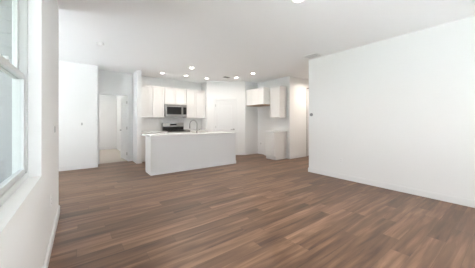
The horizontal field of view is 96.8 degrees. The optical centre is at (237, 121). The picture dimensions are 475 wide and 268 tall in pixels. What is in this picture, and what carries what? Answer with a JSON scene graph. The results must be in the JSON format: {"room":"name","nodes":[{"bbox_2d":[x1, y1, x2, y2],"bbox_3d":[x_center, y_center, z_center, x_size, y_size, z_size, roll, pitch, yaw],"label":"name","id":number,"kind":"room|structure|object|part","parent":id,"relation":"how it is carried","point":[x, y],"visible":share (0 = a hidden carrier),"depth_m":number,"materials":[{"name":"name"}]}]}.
{"room":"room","nodes":[
{"label":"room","id":0,"kind":"room"},
{"bbox_2d":[0,0,58,267],"bbox_3d":[-0.632,-0.148,0.345,0.140,2.740,6.110,0,0,-37],"label":"wall","id":1,"kind":"structure","parent":0,"point":[27,220],"depth_m":1.55,"materials":[{"name":"white paint"}]},
{"bbox_2d":[0,0,27,206],"bbox_3d":[-1.266,-0.313,1.132,0.075,1.430,0.930,0,0,-37],"label":"window","id":2,"kind":"structure","parent":1,"relation":"in","point":[18,70],"depth_m":1.46,"materials":[{"name":"grey plastic"}]},
{"bbox_3d":[-1.280,-0.640,1.123,0.024,0.691,0.846,0,0,-37],"label":"sash","id":3,"kind":"part","parent":2,"relation":"part of","materials":[{"name":"grey plastic"}]},
{"bbox_3d":[-1.255,0.015,1.141,0.026,0.691,0.846,0,0,-37],"label":"sash","id":4,"kind":"part","parent":2,"relation":"part of","materials":[{"name":"grey plastic"}]},
{"bbox_2d":[43,205,59,267],"bbox_3d":[-0.575,1.172,0.397,0.014,0.100,6.124,0,0,-37],"label":"baseboard","id":5,"kind":"structure","parent":1,"relation":"attached to","point":[48,254],"depth_m":2.04,"materials":[{"name":"white paint"}]},
{"bbox_2d":[59,61,91,166],"bbox_3d":[-5.187,-0.148,4.726,3.180,2.740,0.120,0,0,-37],"label":"wall","id":6,"kind":"structure","parent":0,"point":[75,79],"depth_m":5.42,"materials":[{"name":"white paint"}]},
{"bbox_2d":[59,164,97,170],"bbox_3d":[-5.051,1.172,4.744,3.180,0.100,0.014,0,0,-37],"label":"baseboard","id":7,"kind":"structure","parent":6,"relation":"attached to","point":[67,168],"depth_m":5.44,"materials":[{"name":"white paint"}]},
{"bbox_2d":[92,65,97,163],"bbox_3d":[-3.970,-0.148,5.853,0.120,2.740,0.470,0,0,-37],"label":"wall","id":8,"kind":"structure","parent":0,"point":[94,68],"depth_m":5.66,"materials":[{"name":"white paint"}]},
{"bbox_2d":[99,94,116,147],"bbox_3d":[-6.880,-0.148,8.666,3.580,2.740,0.120,0,0,-37],"label":"wall","id":9,"kind":"structure","parent":0,"point":[107,103],"depth_m":9.40,"materials":[{"name":"white paint"}]},
{"bbox_2d":[99,147,116,149],"bbox_3d":[-6.840,1.172,8.612,3.340,0.100,0.014,0,0,-37],"label":"baseboard","id":10,"kind":"structure","parent":9,"relation":"attached to","point":[102,148],"depth_m":9.38,"materials":[{"name":"white paint"}]},
{"bbox_2d":[98,70,132,160],"bbox_3d":[-4.667,-0.148,5.701,3.340,2.740,0.120,0,0,-37],"label":"wall","id":11,"kind":"structure","parent":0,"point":[108,81],"depth_m":6.43,"materials":[{"name":"white paint"}]},
{"bbox_2d":[98,91,129,163],"bbox_3d":[-3.737,0.170,6.385,0.880,2.105,0.136,0,0,-37],"label":"door frame","id":12,"kind":"structure","parent":11,"relation":"attached to","point":[102,93],"depth_m":6.57,"materials":[{"name":"white paint"}]},
{"bbox_2d":[120,97,126,159],"bbox_3d":[-3.727,0.203,6.947,0.151,2.022,0.757,0,0,-43],"label":"door","id":13,"kind":"structure","parent":12,"relation":"attached to","point":[123,130],"depth_m":6.92,"materials":[{"name":"white paint"}]},
{"bbox_2d":[117,70,140,159],"bbox_3d":[-4.178,-0.148,7.938,0.120,2.740,4.280,0,0,-37],"label":"wall","id":14,"kind":"structure","parent":0,"point":[137,75],"depth_m":6.36,"materials":[{"name":"white paint"}]},
{"bbox_2d":[141,76,200,130],"bbox_3d":[-2.337,-0.148,7.627,2.460,2.740,0.120,0,0,-37],"label":"wall","id":15,"kind":"structure","parent":0,"point":[147,124],"depth_m":7.45,"materials":[{"name":"white paint"}]},
{"bbox_2d":[141,85,163,117],"bbox_3d":[-2.859,-0.663,6.957,0.790,1.030,0.330,0,0,-37],"label":"upper cabinet","id":16,"kind":"object","parent":15,"relation":"attached to","point":[152,97],"visible":0.88,"depth_m":6.83,"materials":[{"name":"white paint"}]},
{"bbox_3d":[-2.925,-0.663,6.714,0.385,1.020,0.020,0,0,-37],"label":"door","id":17,"kind":"part","parent":16,"relation":"part of","materials":[{"name":"white paint"}]},
{"bbox_3d":[-2.608,-0.663,6.950,0.385,1.020,0.020,0,0,-37],"label":"door","id":18,"kind":"part","parent":16,"relation":"part of","materials":[{"name":"white paint"}]},
{"bbox_2d":[164,87,185,104],"bbox_3d":[-2.230,-0.890,7.426,0.760,0.575,0.330,0,0,-37],"label":"upper cabinet","id":19,"kind":"object","parent":15,"relation":"attached to","point":[177,96],"visible":0.95,"depth_m":7.26,"materials":[{"name":"white paint"}]},
{"bbox_3d":[-2.290,-0.890,7.188,0.370,0.565,0.020,0,0,-37],"label":"door","id":20,"kind":"part","parent":19,"relation":"part of","materials":[{"name":"white paint"}]},
{"bbox_2d":[164,104,186,116],"bbox_3d":[-2.194,-0.388,7.378,0.750,0.420,0.447,0,0,-37],"label":"microwave","id":21,"kind":"object","parent":19,"relation":"attached to","point":[170,110],"visible":0.97,"depth_m":7.21,"materials":[{"name":"silver metal"}]},
{"bbox_3d":[-1.985,-0.890,7.415,0.370,0.565,0.020,0,0,-37],"label":"door","id":22,"kind":"part","parent":19,"relation":"part of","materials":[{"name":"white paint"}]},
{"bbox_2d":[183,89,204,117],"bbox_3d":[-1.619,-0.663,7.882,0.745,1.030,0.330,0,0,-37],"label":"upper cabinet","id":23,"kind":"object","parent":15,"relation":"attached to","point":[195,99],"visible":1,"depth_m":7.74,"materials":[{"name":"white paint"}]},
{"bbox_3d":[-1.676,-0.663,7.647,0.362,1.020,0.020,0,0,-37],"label":"door","id":24,"kind":"part","parent":23,"relation":"part of","materials":[{"name":"white paint"}]},
{"bbox_3d":[-1.377,-0.663,7.869,0.362,1.020,0.020,0,0,-37],"label":"door","id":25,"kind":"part","parent":23,"relation":"part of","materials":[{"name":"white paint"}]},
{"bbox_2d":[201,82,206,129],"bbox_3d":[-1.228,-0.148,8.099,0.120,2.740,0.450,0,0,-37],"label":"wall","id":26,"kind":"structure","parent":0,"point":[204,84],"depth_m":7.97,"materials":[{"name":"white paint"}]},
{"bbox_2d":[207,81,244,151],"bbox_3d":[-0.429,-0.148,7.925,1.424,2.740,0.120,0,0,1],"label":"wall","id":27,"kind":"structure","parent":0,"point":[215,89],"depth_m":7.86,"materials":[{"name":"white paint"}]},
{"bbox_2d":[213,98,237,154],"bbox_3d":[-0.444,0.165,7.917,0.910,2.115,0.136,0,0,1],"label":"door frame","id":28,"kind":"structure","parent":27,"relation":"in","point":[214,99],"depth_m":7.85,"materials":[{"name":"white paint"}]},
{"bbox_2d":[216,100,235,131],"bbox_3d":[-0.451,0.203,7.866,0.757,2.022,0.093,0,0,1],"label":"door","id":29,"kind":"structure","parent":28,"relation":"attached to","point":[225,109],"depth_m":7.88,"materials":[{"name":"white paint"}]},
{"bbox_2d":[245,81,257,151],"bbox_3d":[0.546,-0.148,8.120,0.750,2.740,0.120,0,0,-37],"label":"wall","id":30,"kind":"structure","parent":0,"point":[251,113],"depth_m":8.03,"materials":[{"name":"white paint"}]},
{"bbox_2d":[245,151,257,154],"bbox_3d":[0.538,1.172,8.030,0.630,0.100,0.014,0,0,-37],"label":"baseboard","id":31,"kind":"structure","parent":30,"relation":"attached to","point":[251,152],"depth_m":8.02,"materials":[{"name":"white paint"}]},
{"bbox_2d":[48,149,474,267],"bbox_3d":[-0.518,1.280,5.041,11.000,0.124,13.700,0,0,-37],"label":"floor","id":32,"kind":"structure","parent":0,"point":[255,211],"depth_m":2.59,"materials":[{"name":"wood"}]},
{"bbox_2d":[141,133,149,161],"bbox_3d":[-2.774,0.782,6.842,0.790,0.880,0.595,0,0,-37],"label":"base cabinet","id":33,"kind":"object","parent":32,"relation":"on","point":[142,137],"visible":0.27,"depth_m":6.42,"materials":[{"name":"white paint"}]},
{"bbox_3d":[-2.760,0.820,6.494,0.385,0.575,0.020,0,0,-37],"label":"door","id":34,"kind":"part","parent":33,"relation":"part of","materials":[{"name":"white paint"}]},
{"bbox_2d":[141,131,167,132],"bbox_3d":[-2.769,0.323,6.832,0.800,0.038,0.633,0,0,-37],"label":"countertop","id":35,"kind":"structure","parent":33,"relation":"on","point":[141,131],"depth_m":6.75,"materials":[{"name":"white stone"}]},
{"bbox_2d":[162,123,189,132],"bbox_3d":[-2.107,0.622,7.270,0.770,1.200,0.707,0,0,-37],"label":"range","id":36,"kind":"object","parent":32,"relation":"on","point":[170,127],"visible":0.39,"depth_m":7.41,"materials":[{"name":"silver metal"}]},
{"bbox_2d":[145,134,235,175],"bbox_3d":[-1.213,0.782,5.788,2.416,0.880,0.688,0,0,-37],"label":"kitchen island","id":37,"kind":"object","parent":32,"relation":"on","point":[167,154],"visible":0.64,"depth_m":5.35,"materials":[{"name":"white paint"}]},
{"bbox_3d":[-2.099,0.782,4.997,0.035,0.880,0.460,0,0,-37],"label":"panel","id":38,"kind":"part","parent":37,"relation":"part of","materials":[{"name":"white paint"}]},
{"bbox_2d":[141,131,236,136],"bbox_3d":[-1.253,0.323,5.841,2.460,0.038,0.860,0,0,-37],"label":"island countertop","id":39,"kind":"structure","parent":37,"relation":"on","point":[214,132],"depth_m":5.58,"materials":[{"name":"white stone"}]},
{"bbox_3d":[-1.010,1.179,5.516,2.416,0.085,0.010,0,0,-37],"label":"moulding","id":40,"kind":"part","parent":37,"relation":"part of","materials":[{"name":"white paint"}]},
{"bbox_2d":[264,132,285,159],"bbox_3d":[1.269,0.782,7.068,0.600,0.880,0.440,0,0,-37],"label":"base cabinet","id":41,"kind":"object","parent":32,"relation":"on","point":[274,143],"visible":0.99,"depth_m":6.89,"materials":[{"name":"white paint"}]},
{"bbox_3d":[1.037,0.437,6.895,0.020,0.170,0.430,0,0,-37],"label":"drawer","id":42,"kind":"part","parent":41,"relation":"part of","materials":[{"name":"white paint"}]},
{"bbox_3d":[1.037,0.820,6.895,0.020,0.575,0.430,0,0,-37],"label":"door","id":43,"kind":"part","parent":41,"relation":"part of","materials":[{"name":"white paint"}]},
{"bbox_2d":[263,131,286,132],"bbox_3d":[1.262,0.323,7.059,0.628,0.038,0.475,0,0,-37],"label":"countertop","id":44,"kind":"structure","parent":41,"relation":"on","point":[263,131],"depth_m":6.81,"materials":[{"name":"white stone"}]},
{"bbox_3d":[-1.530,0.782,7.771,0.735,0.880,0.595,0,0,-37],"label":"base cabinet","id":45,"kind":"object","parent":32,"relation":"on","visible":0},
{"bbox_2d":[188,130,208,131],"bbox_3d":[-1.524,0.323,7.762,0.740,0.038,0.633,0,0,-37],"label":"countertop","id":46,"kind":"structure","parent":45,"relation":"on","point":[188,130],"depth_m":7.55,"materials":[{"name":"white stone"}]},
{"bbox_2d":[57,0,474,82],"bbox_3d":[-0.518,-1.578,5.041,11.000,0.120,13.700,0,0,-37],"label":"ceiling","id":47,"kind":"structure","parent":0,"point":[268,39],"depth_m":3.50,"materials":[{"name":"white paint"}]},
{"bbox_2d":[96,42,103,46],"bbox_3d":[-2.641,-1.489,4.056,0.136,0.058,0.136,0,0,-37],"label":"smoke detector","id":48,"kind":"object","parent":47,"relation":"attached to","point":[100,44],"visible":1,"depth_m":4.02,"materials":[{"name":"white plastic"}]},
{"bbox_2d":[302,53,323,58],"bbox_3d":[1.725,-1.513,4.844,0.300,0.010,0.380,0,0,-37],"label":"ceiling vent","id":49,"kind":"object","parent":47,"relation":"in","point":[314,55],"visible":1,"depth_m":4.86,"materials":[{"name":"white metal"}]},
{"bbox_2d":[258,77,286,157],"bbox_3d":[1.268,-0.148,7.679,0.120,2.740,1.450,0,0,-37],"label":"wall","id":50,"kind":"structure","parent":0,"point":[265,123],"depth_m":7.71,"materials":[{"name":"white paint"}]},
{"bbox_2d":[246,87,269,106],"bbox_3d":[0.836,-0.884,7.640,0.600,0.588,0.925,0,0,-37],"label":"upper cabinet","id":51,"kind":"object","parent":50,"relation":"attached to","point":[258,97],"visible":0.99,"depth_m":7.33,"materials":[{"name":"white paint"}]},
{"bbox_3d":[0.419,-0.893,7.714,0.020,0.560,0.298,0,0,-37],"label":"door","id":52,"kind":"part","parent":51,"relation":"part of","materials":[{"name":"white paint"}]},
{"bbox_3d":[0.604,-0.893,7.467,0.020,0.560,0.298,0,0,-37],"label":"door","id":53,"kind":"part","parent":51,"relation":"part of","materials":[{"name":"white paint"}]},
{"bbox_3d":[0.844,-0.599,7.646,0.580,0.018,0.925,0,0,-37],"label":"underside panel","id":54,"kind":"part","parent":51,"relation":"part of","materials":[{"name":"brown wood"}]},
{"bbox_3d":[0.788,-0.893,7.220,0.020,0.560,0.298,0,0,-37],"label":"door","id":55,"kind":"part","parent":51,"relation":"part of","materials":[{"name":"white paint"}]},
{"bbox_2d":[270,86,285,117],"bbox_3d":[1.373,-0.663,7.146,0.330,1.030,0.440,0,0,-37],"label":"upper cabinet","id":56,"kind":"object","parent":50,"relation":"attached to","point":[277,94],"visible":1,"depth_m":6.99,"materials":[{"name":"white paint"}]},
{"bbox_3d":[1.249,-0.663,7.053,0.020,1.020,0.430,0,0,-37],"label":"door","id":57,"kind":"part","parent":56,"relation":"part of","materials":[{"name":"white paint"}]},
{"bbox_2d":[287,76,308,158],"bbox_3d":[2.672,-0.148,7.747,2.450,2.740,0.120,0,0,-37],"label":"wall","id":58,"kind":"structure","parent":0,"point":[296,87],"depth_m":7.17,"materials":[{"name":"white paint"}]},
{"bbox_2d":[289,154,305,158],"bbox_3d":[2.706,1.172,7.689,2.464,0.100,0.014,0,0,-37],"label":"baseboard","id":59,"kind":"structure","parent":58,"relation":"attached to","point":[300,155],"depth_m":7.19,"materials":[{"name":"white paint"}]},
{"bbox_3d":[2.828,0.002,7.822,0.950,2.440,0.066,0,0,-37],"label":"entry door","id":60,"kind":"structure","parent":58,"relation":"in","visible":0},
{"bbox_2d":[307,89,308,155],"bbox_3d":[2.839,0.011,7.797,0.912,2.407,0.093,0,0,-37],"label":"door","id":61,"kind":"structure","parent":60,"relation":"attached to","point":[307,89],"depth_m":7.58,"materials":[{"name":"white paint"}]},
{"bbox_2d":[309,16,474,200],"bbox_3d":[3.450,-0.148,3.018,0.120,2.740,5.510,0,0,-37],"label":"wall","id":62,"kind":"structure","parent":0,"point":[399,110],"depth_m":3.68,"materials":[{"name":"white paint"}]},
{"bbox_2d":[308,168,474,207],"bbox_3d":[3.392,1.172,2.984,0.014,0.100,5.524,0,0,-37],"label":"baseboard","id":63,"kind":"structure","parent":62,"relation":"attached to","point":[456,200],"depth_m":3.66,"materials":[{"name":"white paint"}]},
{"label":"outside","id":64,"kind":"structure","parent":0,"visible":0},
{"bbox_2d":[0,0,11,182],"bbox_3d":[-3.503,-0.363,1.826,2.490,3.770,0.022,0,0,-37],"label":"wall","id":65,"kind":"structure","parent":64,"point":[5,5],"depth_m":2.44,"materials":[{"name":"paint"}]}
]}

